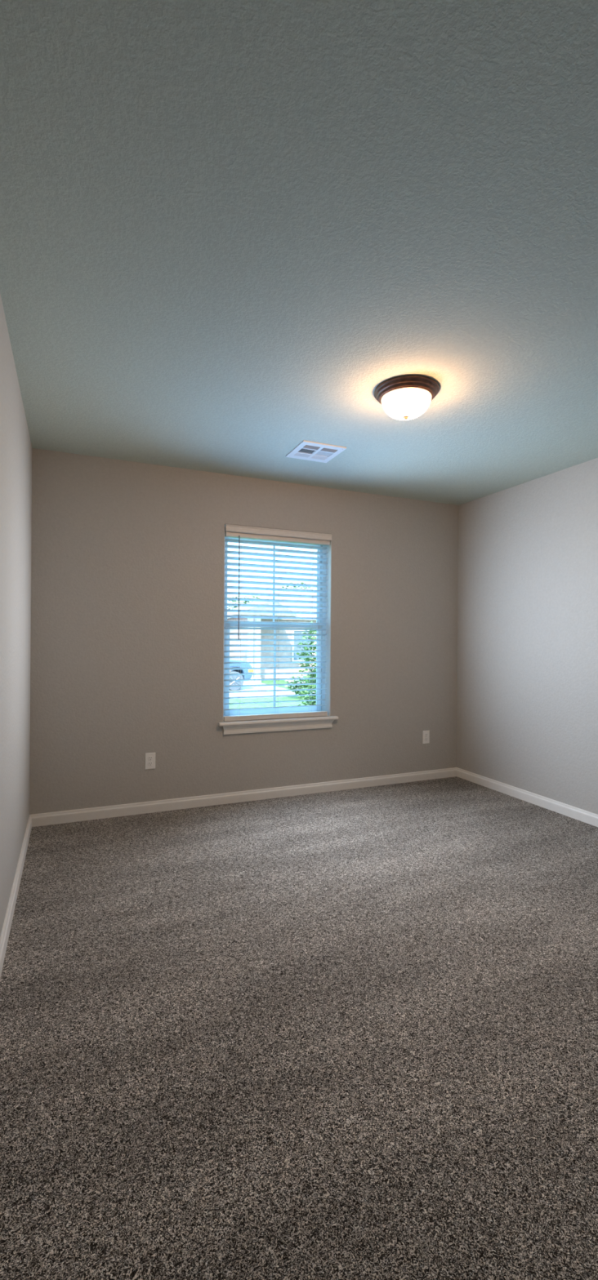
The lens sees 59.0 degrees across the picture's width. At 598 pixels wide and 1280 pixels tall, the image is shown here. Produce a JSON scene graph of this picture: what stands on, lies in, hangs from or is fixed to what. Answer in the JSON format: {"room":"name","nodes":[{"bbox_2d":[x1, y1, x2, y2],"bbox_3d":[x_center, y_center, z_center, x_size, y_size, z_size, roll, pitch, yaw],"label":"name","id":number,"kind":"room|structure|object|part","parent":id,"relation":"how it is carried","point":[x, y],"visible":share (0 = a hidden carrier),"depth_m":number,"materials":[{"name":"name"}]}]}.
{"room":"empty bedroom","nodes":[
{"label":"empty bedroom","id":0,"kind":"room"},
{"bbox_2d":[0,293,31,937],"bbox_3d":[-0.925,-0.012,1.339,0.160,2.440,4.431,0,0,-23],"label":"wall","id":1,"kind":"structure","parent":0,"point":[15,446],"depth_m":2.36,"materials":[{"name":"beige paint"}]},
{"bbox_2d":[0,814,31,977],"bbox_3d":[-0.853,1.170,1.373,0.016,0.077,4.431,0,0,-23],"label":"baseboard","id":2,"kind":"structure","parent":1,"relation":"attached to","point":[6,926],"depth_m":2.35,"materials":[{"name":"white paint"}]},
{"bbox_2d":[29,448,457,814],"bbox_3d":[-0.181,-0.006,4.159,3.758,2.440,0.160,0,0,-23],"label":"wall","id":3,"kind":"structure","parent":0,"point":[127,557],"depth_m":3.83,"materials":[{"name":"beige paint"}]},
{"bbox_2d":[145,752,155,769],"bbox_3d":[-1.040,0.847,3.699,0.070,0.114,0.009,0,0,-23],"label":"power outlet","id":4,"kind":"object","parent":3,"relation":"attached to","point":[149,757],"visible":1,"depth_m":3.70,"materials":[{"name":"white plastic"}]},
{"bbox_2d":[30,767,456,826],"bbox_3d":[-0.155,1.176,4.078,3.438,0.077,0.016,0,0,-23],"label":"baseboard","id":5,"kind":"structure","parent":3,"relation":"attached to","point":[130,809],"depth_m":3.91,"materials":[{"name":"white paint"}]},
{"bbox_2d":[217,526,337,734],"bbox_3d":[-0.168,-0.076,4.146,0.975,1.556,0.213,0,0,-23],"label":"window","id":6,"kind":"structure","parent":3,"relation":"in","point":[230,727],"depth_m":4.15,"materials":[{"name":"white plastic"}]},
{"bbox_3d":[-0.201,-0.452,4.213,0.808,0.703,0.024,0,0,-23],"label":"sash","id":7,"kind":"part","parent":6,"relation":"part of","materials":[{"name":"white plastic"}]},
{"bbox_3d":[-0.194,0.223,4.186,0.808,0.718,0.026,0,0,-23],"label":"sash","id":8,"kind":"part","parent":6,"relation":"part of","materials":[{"name":"white plastic"}]},
{"bbox_2d":[223,524,331,721],"bbox_3d":[-0.157,-0.122,4.106,0.874,1.460,0.079,0,0,-23],"label":"window blind","id":9,"kind":"object","parent":6,"relation":"attached to","point":[241,532],"visible":0.94,"depth_m":4.09,"materials":[{"name":"white plastic"}]},
{"bbox_3d":[-0.448,-0.100,3.993,0.002,1.355,0.055,0,0,-23],"label":"ladder cord","id":10,"kind":"part","parent":9,"relation":"part of","materials":[{"name":"white fabric"}]},
{"bbox_3d":[-0.171,0.590,4.107,0.853,0.036,0.046,0,0,-23],"label":"rail","id":11,"kind":"part","parent":9,"relation":"part of","materials":[{"name":"white plastic"}]},
{"bbox_3d":[-0.168,-0.098,4.114,0.002,1.355,0.055,0,0,-23],"label":"ladder cord","id":12,"kind":"part","parent":9,"relation":"part of","materials":[{"name":"white fabric"}]},
{"bbox_3d":[0.096,-0.096,4.228,0.002,1.355,0.055,0,0,-23],"label":"ladder cord","id":13,"kind":"part","parent":9,"relation":"part of","materials":[{"name":"white fabric"}]},
{"bbox_2d":[422,730,429,743],"bbox_3d":[1.113,0.850,4.627,0.070,0.114,0.009,0,0,-23],"label":"power outlet","id":14,"kind":"object","parent":3,"relation":"attached to","point":[425,734],"visible":1,"depth_m":4.62,"materials":[{"name":"white plastic"}]},
{"bbox_2d":[0,776,597,1279],"bbox_3d":[0.718,1.320,2.050,3.758,0.200,4.751,0,0,-23],"label":"floor","id":15,"kind":"structure","parent":0,"point":[346,1034],"depth_m":1.58,"materials":[{"name":"carpet"}]},
{"bbox_2d":[0,0,597,505],"bbox_3d":[0.737,-1.345,2.051,3.758,0.250,4.751,0,0,-23],"label":"ceiling","id":16,"kind":"structure","parent":0,"point":[225,224],"depth_m":1.59,"materials":[{"name":"paint"}]},
{"bbox_2d":[285,440,346,462],"bbox_3d":[0.107,-1.219,3.432,0.298,0.010,0.298,0,0,-23],"label":"ceiling vent","id":17,"kind":"object","parent":16,"relation":"in","point":[305,450],"visible":1,"depth_m":3.42,"materials":[{"name":"white metal"}]},
{"bbox_3d":[0.022,-1.219,3.475,0.102,0.008,0.056,0,0,-23],"label":"louvre panel","id":18,"kind":"part","parent":17,"relation":"part of","materials":[{"name":"white metal"}]},
{"bbox_3d":[0.051,-1.219,3.407,0.097,0.008,0.070,0,0,-23],"label":"louvre panel","id":19,"kind":"part","parent":17,"relation":"part of","materials":[{"name":"white metal"}]},
{"bbox_3d":[0.080,-1.219,3.338,0.102,0.008,0.056,0,0,-23],"label":"louvre panel","id":20,"kind":"part","parent":17,"relation":"part of","materials":[{"name":"white metal"}]},
{"bbox_3d":[0.135,-1.218,3.522,0.102,0.008,0.056,0,0,-23],"label":"louvre panel","id":21,"kind":"part","parent":17,"relation":"part of","materials":[{"name":"white metal"}]},
{"bbox_3d":[0.164,-1.218,3.454,0.097,0.008,0.070,0,0,-23],"label":"louvre panel","id":22,"kind":"part","parent":17,"relation":"part of","materials":[{"name":"white metal"}]},
{"bbox_3d":[0.192,-1.218,3.385,0.102,0.008,0.056,0,0,-23],"label":"louvre panel","id":23,"kind":"part","parent":17,"relation":"part of","materials":[{"name":"white metal"}]},
{"bbox_2d":[373,375,439,420],"bbox_3d":[0.524,-1.150,2.588,0.314,0.140,0.314,0,0,-23],"label":"ceiling light","id":24,"kind":"object","parent":16,"relation":"attached to","point":[405,397],"visible":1,"depth_m":2.50,"materials":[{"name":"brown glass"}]},
{"bbox_3d":[0.524,-1.140,2.588,0.239,0.094,0.239,0,0,-23],"label":"lamp shade","id":25,"kind":"part","parent":24,"relation":"part of","materials":[{"name":"white glass"}]},
{"bbox_2d":[456,457,597,814],"bbox_3d":[2.380,0.013,2.763,0.160,2.440,4.431,0,0,-23],"label":"wall","id":26,"kind":"structure","parent":0,"point":[526,710],"depth_m":3.98,"materials":[{"name":"beige paint"}]},
{"bbox_2d":[456,767,597,826],"bbox_3d":[2.290,1.193,2.727,0.016,0.077,4.431,0,0,-23],"label":"baseboard","id":27,"kind":"structure","parent":26,"relation":"attached to","point":[578,814],"depth_m":3.96,"materials":[{"name":"white paint"}]},
{"label":"outside","id":28,"kind":"structure","parent":0,"visible":0},
{"bbox_2d":[229,680,310,708],"bbox_3d":[-8.693,2.031,63.765,85.000,0.300,116.009,0,0,-23],"label":"ground","id":29,"kind":"structure","parent":28,"point":[268,682],"depth_m":16.46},
{"bbox_2d":[226,595,258,608],"bbox_3d":[-4.577,-1.036,46.314,3.482,5.883,2.991,0,0,-23],"label":"tree","id":30,"kind":"object","parent":29,"relation":"on","point":[233,601],"visible":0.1,"depth_m":46.10,"materials":[{"name":"green plant"}]},
{"bbox_2d":[226,587,316,683],"bbox_3d":[2.947,-0.549,31.865,17.900,5.010,12.800,0,0,-23],"label":"house","id":31,"kind":"structure","parent":29,"relation":"on","point":[258,631],"depth_m":25.83,"materials":[{"name":"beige brick"}]},
{"bbox_3d":[-2.134,0.396,23.145,0.260,2.980,0.260,0,0,-23],"label":"porch post","id":32,"kind":"part","parent":31,"relation":"part of","materials":[{"name":"white"}]},
{"bbox_3d":[-1.822,0.398,23.280,0.260,2.980,0.260,0,0,-23],"label":"porch post","id":33,"kind":"part","parent":31,"relation":"part of","materials":[{"name":"white"}]},
{"bbox_3d":[0.161,0.274,26.186,0.980,1.500,0.030,0,0,-23],"label":"pane","id":34,"kind":"part","parent":31,"relation":"part of","materials":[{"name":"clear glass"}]},
{"bbox_2d":[281,580,313,589],"bbox_3d":[-0.076,-1.365,41.424,4.441,6.603,4.621,0,0,15],"label":"tree","id":35,"kind":"object","parent":29,"relation":"on","point":[294,587],"visible":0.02,"depth_m":41.25,"materials":[{"name":"green plant"}]},
{"bbox_2d":[284,674,311,694],"bbox_3d":[0.045,1.535,17.590,1.106,0.789,0.835,0,0,-37],"label":"flowering bush","id":36,"kind":"object","parent":29,"relation":"on","point":[300,681],"visible":0.56,"depth_m":17.40,"materials":[{"name":"green plant"}]},
{"bbox_2d":[295,619,315,706],"bbox_3d":[0.503,0.774,9.979,1.368,2.314,1.250,0,0,-23],"label":"bush","id":37,"kind":"object","parent":29,"relation":"on","point":[306,664],"visible":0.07,"depth_m":9.61,"materials":[{"name":"green plant"}]},
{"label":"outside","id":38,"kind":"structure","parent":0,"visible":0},
{"bbox_2d":[229,680,306,698],"bbox_3d":[-10.559,1.840,26.271,13.900,0.030,23.400,0,0,-23],"label":"driveway","id":39,"kind":"structure","parent":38,"point":[264,687],"depth_m":19.03,"materials":[{"name":"concrete"}]},
{"bbox_2d":[229,658,253,690],"bbox_3d":[-4.186,0.990,19.797,4.670,1.760,2.030,0,0,-23],"label":"car","id":40,"kind":"object","parent":39,"relation":"on","point":[231,665],"visible":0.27,"depth_m":19.74,"materials":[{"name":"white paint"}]}
]}

